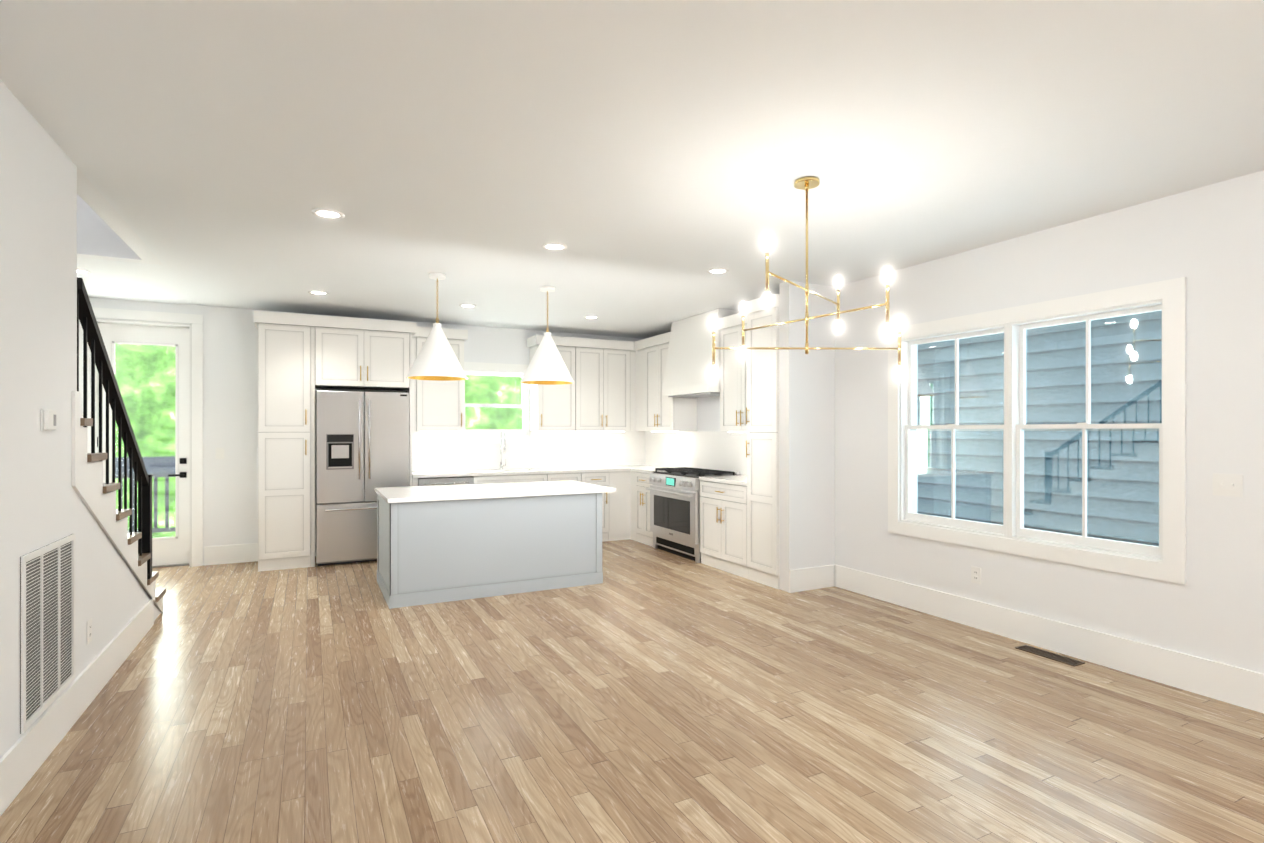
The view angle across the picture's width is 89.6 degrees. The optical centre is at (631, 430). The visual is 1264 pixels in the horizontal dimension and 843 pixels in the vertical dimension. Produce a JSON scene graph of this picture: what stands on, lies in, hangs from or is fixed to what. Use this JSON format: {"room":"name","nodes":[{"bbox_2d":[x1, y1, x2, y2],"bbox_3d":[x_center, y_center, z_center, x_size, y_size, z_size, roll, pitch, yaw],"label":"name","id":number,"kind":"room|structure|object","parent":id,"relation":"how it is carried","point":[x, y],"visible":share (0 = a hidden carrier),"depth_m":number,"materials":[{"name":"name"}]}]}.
{"room":"kitchen","nodes":[
{"label":"kitchen","id":0,"kind":"room"},
{"bbox_2d":[0,80,199,758],"bbox_3d":[-2.719,-1.343,1.756,1.162,5.586,11.190,0,0,-27],"label":"wall","id":1,"kind":"structure","parent":0,"point":[58,214],"depth_m":2.83,"materials":[{"name":"white paint"}]},
{"bbox_2d":[20,534,74,733],"bbox_3d":[-2.629,0.875,2.876,0.011,0.720,0.645,0,0,-27],"label":"air vent","id":2,"kind":"object","parent":1,"relation":"in","point":[47,625],"visible":1,"depth_m":2.83,"materials":[{"name":"grey metal"}]},
{"bbox_2d":[41,409,55,430],"bbox_3d":[-2.603,-0.045,2.841,0.026,0.100,0.110,0,0,-27],"label":"thermostat","id":3,"kind":"object","parent":1,"relation":"attached to","point":[48,419],"visible":1,"depth_m":2.80,"materials":[{"name":"white plastic"}]},
{"bbox_2d":[0,391,162,815],"bbox_3d":[-1.723,0.627,1.096,0.014,1.645,8.868,0,0,-27],"label":"baseboard","id":4,"kind":"structure","parent":1,"relation":"attached to","point":[26,755],"depth_m":3.29,"materials":[{"name":"paint"}]},
{"bbox_2d":[87,618,91,644],"bbox_3d":[-2.894,1.072,3.393,0.007,0.120,0.075,0,0,-27],"label":"outlet","id":5,"kind":"object","parent":1,"relation":"attached to","point":[89,630],"visible":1,"depth_m":3.39,"materials":[{"name":"white plastic"}]},
{"bbox_2d":[200,306,643,564],"bbox_3d":[-2.724,0.057,7.905,6.420,2.786,0.220,0,0,-27],"label":"wall","id":6,"kind":"structure","parent":0,"point":[230,335],"depth_m":6.97,"materials":[{"name":"white paint"}]},
{"bbox_2d":[79,307,202,567],"bbox_3d":[-5.114,0.108,6.680,1.040,2.685,0.240,0,0,-27],"label":"door frame","id":7,"kind":"structure","parent":6,"relation":"attached to","point":[179,320],"depth_m":6.77,"materials":[{"name":"paint"}]},
{"bbox_2d":[97,323,188,565],"bbox_3d":[-5.124,0.168,6.696,0.798,2.537,0.103,0,0,-27],"label":"entry door","id":8,"kind":"structure","parent":6,"relation":"in","point":[166,550],"depth_m":6.79,"materials":[{"name":"paint"}]},
{"bbox_2d":[216,448,223,458],"bbox_3d":[-4.463,0.250,6.889,0.080,0.120,0.015,0,0,-27],"label":"light switch","id":9,"kind":"object","parent":6,"relation":"attached to","point":[219,453],"visible":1,"depth_m":6.89,"materials":[{"name":"white plastic"}]},
{"bbox_2d":[204,543,257,565],"bbox_3d":[-4.360,1.350,6.941,0.510,0.200,0.015,0,0,-27],"label":"baseboard","id":10,"kind":"structure","parent":6,"relation":"attached to","point":[238,553],"depth_m":6.93,"materials":[{"name":"paint"}]},
{"bbox_2d":[318,315,409,390],"bbox_3d":[-3.077,-0.848,7.244,0.953,0.737,0.633,0,0,-27],"label":"upper cabinet","id":11,"kind":"object","parent":6,"relation":"attached to","point":[354,353],"depth_m":6.96,"materials":[{"name":"white wood"}]},
{"bbox_2d":[410,326,465,433],"bbox_3d":[-2.364,-0.602,7.762,0.553,1.230,0.354,0,0,-27],"label":"upper cabinet","id":12,"kind":"object","parent":6,"relation":"attached to","point":[436,407],"depth_m":7.59,"materials":[{"name":"white wood"}]},
{"bbox_2d":[458,362,529,443],"bbox_3d":[-1.812,-0.350,8.313,0.928,1.040,0.158,0,0,-27],"label":"kitchen window","id":13,"kind":"structure","parent":6,"relation":"in","point":[523,405],"depth_m":8.31,"materials":[{"name":"white plastic"}]},
{"bbox_2d":[527,335,581,433],"bbox_3d":[-1.026,-0.602,8.441,0.582,1.230,0.354,0,0,-27],"label":"upper cabinet","id":14,"kind":"object","parent":6,"relation":"attached to","point":[554,409],"depth_m":8.32,"materials":[{"name":"white wood"}]},
{"bbox_2d":[582,338,629,433],"bbox_3d":[-0.493,-0.602,8.712,0.865,1.230,0.354,0,0,-27],"label":"upper cabinet","id":15,"kind":"object","parent":6,"relation":"attached to","point":[612,411],"depth_m":8.58,"materials":[{"name":"white wood"}]},
{"bbox_2d":[630,342,633,433],"bbox_3d":[0.057,-0.602,8.991,0.491,1.230,0.354,0,0,-27],"label":"upper cabinet","id":16,"kind":"object","parent":6,"relation":"attached to","point":[631,343],"depth_m":8.78,"materials":[{"name":"white wood"}]},
{"bbox_2d":[0,539,1263,842],"bbox_3d":[-0.204,1.475,3.033,6.803,0.050,11.190,0,0,-27],"label":"floor","id":17,"kind":"structure","parent":0,"point":[644,693],"depth_m":3.09,"materials":[{"name":"brown wood"}]},
{"bbox_2d":[77,277,165,601],"bbox_3d":[-3.256,0.032,2.986,1.073,2.835,4.170,0,0,-27],"label":"staircase","id":18,"kind":"structure","parent":17,"relation":"on","point":[92,337],"depth_m":3.85,"materials":[{"name":"black wood"}]},
{"bbox_2d":[258,311,317,571],"bbox_3d":[-3.737,0.117,6.909,0.523,2.667,0.633,0,0,-27],"label":"tall cabinet","id":19,"kind":"object","parent":17,"relation":"on","point":[287,342],"depth_m":6.63,"materials":[{"name":"white wood"}]},
{"bbox_2d":[316,389,408,565],"bbox_3d":[-3.048,0.503,7.187,0.933,1.895,0.702,0,0,-27],"label":"fridge","id":20,"kind":"object","parent":17,"relation":"on","point":[362,445],"visible":0.81,"depth_m":6.88,"materials":[{"name":"silver metal"}]},
{"bbox_2d":[377,492,606,608],"bbox_3d":[-1.377,1.020,6.098,1.903,0.860,1.117,0,0,-27],"label":"kitchen island","id":21,"kind":"object","parent":17,"relation":"on","point":[441,543],"depth_m":5.56,"materials":[{"name":"grey wood"}]},
{"bbox_2d":[375,480,614,503],"bbox_3d":[-1.316,0.572,6.105,2.048,0.036,1.125,0,0,-27],"label":"island countertop","id":22,"kind":"structure","parent":21,"relation":"on","point":[415,494],"depth_m":5.86,"materials":[{"name":"white stone"}]},
{"bbox_2d":[473,474,553,483],"bbox_3d":[-1.577,0.995,8.007,0.979,0.910,0.629,0,0,-27],"label":"base cabinet","id":23,"kind":"object","parent":17,"relation":"on","point":[478,478],"depth_m":7.71,"materials":[{"name":"white wood"}]},
{"bbox_2d":[418,476,472,485],"bbox_3d":[-2.265,0.997,7.593,0.609,0.883,0.615,0,0,-27],"label":"dishwasher","id":24,"kind":"object","parent":23,"relation":"in","point":[431,481],"visible":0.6,"depth_m":7.37,"materials":[{"name":"silver metal"}]},
{"bbox_2d":[554,470,585,482],"bbox_3d":[-0.994,0.995,8.303,0.580,0.910,0.629,0,0,-27],"label":"base cabinet","id":25,"kind":"object","parent":17,"relation":"on","point":[576,475],"depth_m":8.07,"materials":[{"name":"white wood"}]},
{"bbox_2d":[586,470,609,541],"bbox_3d":[-0.645,0.995,8.480,0.451,0.910,0.629,0,0,-27],"label":"base cabinet","id":26,"kind":"object","parent":17,"relation":"on","point":[597,477],"depth_m":8.28,"materials":[{"name":"white wood"}]},
{"bbox_2d":[610,470,633,540],"bbox_3d":[-0.080,0.995,8.767,0.939,0.910,0.629,0,0,-27],"label":"base cabinet","id":27,"kind":"object","parent":17,"relation":"on","point":[622,500],"depth_m":8.40,"materials":[{"name":"white wood"}]},
{"bbox_2d":[409,466,633,477],"bbox_3d":[-1.140,0.523,8.225,3.321,0.035,0.637,0,0,-27],"label":"countertop","id":28,"kind":"structure","parent":27,"relation":"on","point":[533,469],"depth_m":7.90,"materials":[{"name":"white stone"}]},
{"bbox_2d":[499,431,505,468],"bbox_3d":[-1.636,0.256,8.150,0.099,0.496,0.214,0,0,-27],"label":"faucet","id":29,"kind":"object","parent":28,"relation":"on","point":[501,465],"visible":1,"depth_m":8.20,"materials":[{"name":"silver metal"}]},
{"bbox_2d":[634,470,652,546],"bbox_3d":[0.408,0.995,8.213,0.575,0.910,0.484,0,0,-27],"label":"base cabinet","id":30,"kind":"object","parent":17,"relation":"on","point":[642,533],"depth_m":8.12,"materials":[{"name":"white wood"}]},
{"bbox_2d":[634,466,677,473],"bbox_3d":[0.371,0.523,8.277,0.583,0.035,0.633,0,0,-27],"label":"countertop","id":31,"kind":"structure","parent":30,"relation":"on","point":[649,469],"depth_m":8.49,"materials":[{"name":"white stone"}]},
{"bbox_2d":[646,467,739,562],"bbox_3d":[0.686,0.959,7.494,0.669,0.982,1.040,0,0,-27],"label":"range","id":32,"kind":"object","parent":17,"relation":"on","point":[675,496],"visible":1,"depth_m":7.29,"materials":[{"name":"silver metal"}]},
{"bbox_2d":[699,478,745,577],"bbox_3d":[1.182,0.995,6.688,0.575,0.910,0.839,0,0,-27],"label":"base cabinet","id":33,"kind":"object","parent":17,"relation":"on","point":[722,504],"depth_m":6.53,"materials":[{"name":"white wood"}]},
{"bbox_2d":[706,474,745,485],"bbox_3d":[1.178,0.523,6.687,0.583,0.035,0.839,0,0,-27],"label":"countertop","id":34,"kind":"structure","parent":33,"relation":"on","point":[742,477],"depth_m":6.66,"materials":[{"name":"white stone"}]},
{"bbox_2d":[746,294,779,588],"bbox_3d":[1.472,0.105,6.116,0.575,2.690,0.442,0,0,-27],"label":"tall cabinet","id":35,"kind":"object","parent":17,"relation":"on","point":[762,365],"depth_m":5.97,"materials":[{"name":"white wood"}]},
{"bbox_2d":[1015,645,1084,665],"bbox_3d":[2.683,1.447,4.095,0.115,0.004,0.370,0,0,-27],"label":"floor vent","id":36,"kind":"object","parent":17,"relation":"in","point":[1052,656],"visible":1,"depth_m":4.08,"materials":[{"name":"black metal"}]},
{"bbox_2d":[0,0,1263,338],"bbox_3d":[-0.232,-1.461,3.086,6.803,0.250,11.070,0,0,-27],"label":"ceiling","id":37,"kind":"structure","parent":0,"point":[648,162],"depth_m":2.88,"materials":[{"name":"white paint"}]},
{"bbox_2d":[77,269,91,273],"bbox_3d":[-4.645,-1.331,5.326,0.184,0.008,0.184,0,0,-27],"label":"recessed light","id":38,"kind":"object","parent":37,"relation":"in","point":[80,271],"visible":0.46,"depth_m":5.35,"materials":[{"name":"white plastic"}]},
{"bbox_2d":[308,290,328,294],"bbox_3d":[-3.038,-1.331,6.165,0.184,0.008,0.184,0,0,-27],"label":"recessed light","id":39,"kind":"object","parent":37,"relation":"in","point":[315,292],"visible":1,"depth_m":6.15,"materials":[{"name":"white plastic"}]},
{"bbox_2d":[311,208,344,218],"bbox_3d":[-1.872,-1.331,3.919,0.184,0.008,0.184,0,0,-27],"label":"recessed light","id":40,"kind":"object","parent":37,"relation":"in","point":[326,213],"visible":0.96,"depth_m":3.91,"materials":[{"name":"white plastic"}]},
{"bbox_2d":[406,273,466,380],"bbox_3d":[-1.670,-0.889,5.457,0.504,0.889,0.504,0,0,-27],"label":"pendant light","id":41,"kind":"object","parent":37,"relation":"hanging from","point":[436,359],"visible":1,"depth_m":5.34,"materials":[{"name":"white metal"}]},
{"bbox_2d":[459,304,476,307],"bbox_3d":[-1.756,-1.331,6.810,0.184,0.008,0.184,0,0,-27],"label":"recessed light","id":42,"kind":"object","parent":37,"relation":"in","point":[468,305],"visible":0.96,"depth_m":6.79,"materials":[{"name":"white plastic"}]},
{"bbox_2d":[520,286,573,384],"bbox_3d":[-0.791,-0.889,5.954,0.504,0.889,0.504,0,0,-27],"label":"pendant light","id":43,"kind":"object","parent":37,"relation":"hanging from","point":[547,366],"visible":1,"depth_m":5.83,"materials":[{"name":"white metal"}]},
{"bbox_2d":[542,243,566,250],"bbox_3d":[-0.563,-1.331,4.617,0.184,0.008,0.184,0,0,-27],"label":"recessed light","id":44,"kind":"object","parent":37,"relation":"in","point":[554,246],"visible":1,"depth_m":4.61,"materials":[{"name":"white plastic"}]},
{"bbox_2d":[584,316,598,318],"bbox_3d":[-0.479,-1.331,7.509,0.184,0.008,0.184,0,0,-27],"label":"recessed light","id":45,"kind":"object","parent":37,"relation":"in","point":[591,317],"visible":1,"depth_m":7.51,"materials":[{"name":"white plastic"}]},
{"bbox_2d":[707,268,728,273],"bbox_3d":[0.718,-1.331,5.324,0.184,0.008,0.184,0,0,-27],"label":"recessed light","id":46,"kind":"object","parent":37,"relation":"in","point":[717,271],"visible":0.96,"depth_m":5.32,"materials":[{"name":"white plastic"}]},
{"bbox_2d":[709,176,903,380],"bbox_3d":[0.937,-0.799,3.408,0.945,1.071,1.009,0,0,-27],"label":"chandelier","id":47,"kind":"object","parent":37,"relation":"hanging from","point":[807,183],"visible":1,"depth_m":3.40,"materials":[{"name":"gold metal"}]},
{"bbox_2d":[780,281,835,591],"bbox_3d":[1.613,0.057,5.862,0.535,2.786,0.130,0,0,-27],"label":"wall","id":48,"kind":"structure","parent":0,"point":[807,381],"depth_m":5.79,"materials":[{"name":"white paint"}]},
{"bbox_2d":[789,564,835,592],"bbox_3d":[1.634,1.349,5.789,0.506,0.200,0.015,0,0,-27],"label":"baseboard","id":49,"kind":"structure","parent":48,"relation":"attached to","point":[811,578],"depth_m":5.79,"materials":[{"name":"paint"}]},
{"bbox_2d":[644,170,1263,673],"bbox_3d":[2.729,0.057,4.522,0.222,2.786,11.190,0,0,-27],"label":"wall","id":50,"kind":"structure","parent":0,"point":[1211,236],"depth_m":3.80,"materials":[{"name":"white paint"}]},
{"bbox_2d":[634,339,645,433],"bbox_3d":[0.276,-0.602,8.715,0.355,1.230,0.373,0,0,-27],"label":"upper cabinet","id":51,"kind":"object","parent":50,"relation":"attached to","point":[640,346],"depth_m":8.68,"materials":[{"name":"white wood"}]},
{"bbox_2d":[646,334,697,433],"bbox_3d":[0.498,-0.602,8.278,0.355,1.230,0.727,0,0,-27],"label":"upper cabinet","id":52,"kind":"object","parent":50,"relation":"attached to","point":[663,415],"depth_m":8.15,"materials":[{"name":"white wood"}]},
{"bbox_2d":[662,309,737,397],"bbox_3d":[0.828,-0.876,7.469,0.500,0.912,1.005,0,0,-27],"label":"range hood","id":53,"kind":"object","parent":50,"relation":"attached to","point":[687,349],"depth_m":7.36,"materials":[{"name":"white wood"}]},
{"bbox_2d":[718,311,745,433],"bbox_3d":[1.296,-0.602,6.707,0.355,1.230,0.768,0,0,-27],"label":"upper cabinet","id":54,"kind":"object","parent":50,"relation":"attached to","point":[731,368],"depth_m":6.78,"materials":[{"name":"white wood"}]},
{"bbox_2d":[971,566,980,584],"bbox_3d":[2.526,1.065,4.671,0.007,0.120,0.075,0,0,-27],"label":"outlet","id":55,"kind":"object","parent":50,"relation":"attached to","point":[976,575],"visible":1,"depth_m":4.67,"materials":[{"name":"white plastic"}]},
{"bbox_2d":[888,277,1185,583],"bbox_3d":[2.691,0.002,4.492,0.158,1.715,2.040,0,0,-27],"label":"window","id":56,"kind":"structure","parent":50,"relation":"in","point":[1014,427],"depth_m":4.26,"materials":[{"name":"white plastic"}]},
{"bbox_2d":[836,565,1263,712],"bbox_3d":[3.493,1.349,2.757,0.016,0.200,7.107,0,0,-27],"label":"baseboard","id":57,"kind":"structure","parent":50,"relation":"attached to","point":[1234,685],"depth_m":4.03,"materials":[{"name":"paint"}]},
{"bbox_2d":[1213,473,1242,497],"bbox_3d":[3.172,0.293,3.390,0.015,0.120,0.125,0,0,-27],"label":"light switch","id":58,"kind":"object","parent":50,"relation":"attached to","point":[1229,485],"visible":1,"depth_m":3.39,"materials":[{"name":"white plastic"}]},
{"label":"outside","id":59,"kind":"structure","parent":0,"visible":0},
{"bbox_2d":[115,311,1161,545],"bbox_3d":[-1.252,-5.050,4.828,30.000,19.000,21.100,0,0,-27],"label":"window glass","id":60,"kind":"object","parent":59,"point":[136,394],"depth_m":6.49,"materials":[{"name":"clear glass"}]}
]}

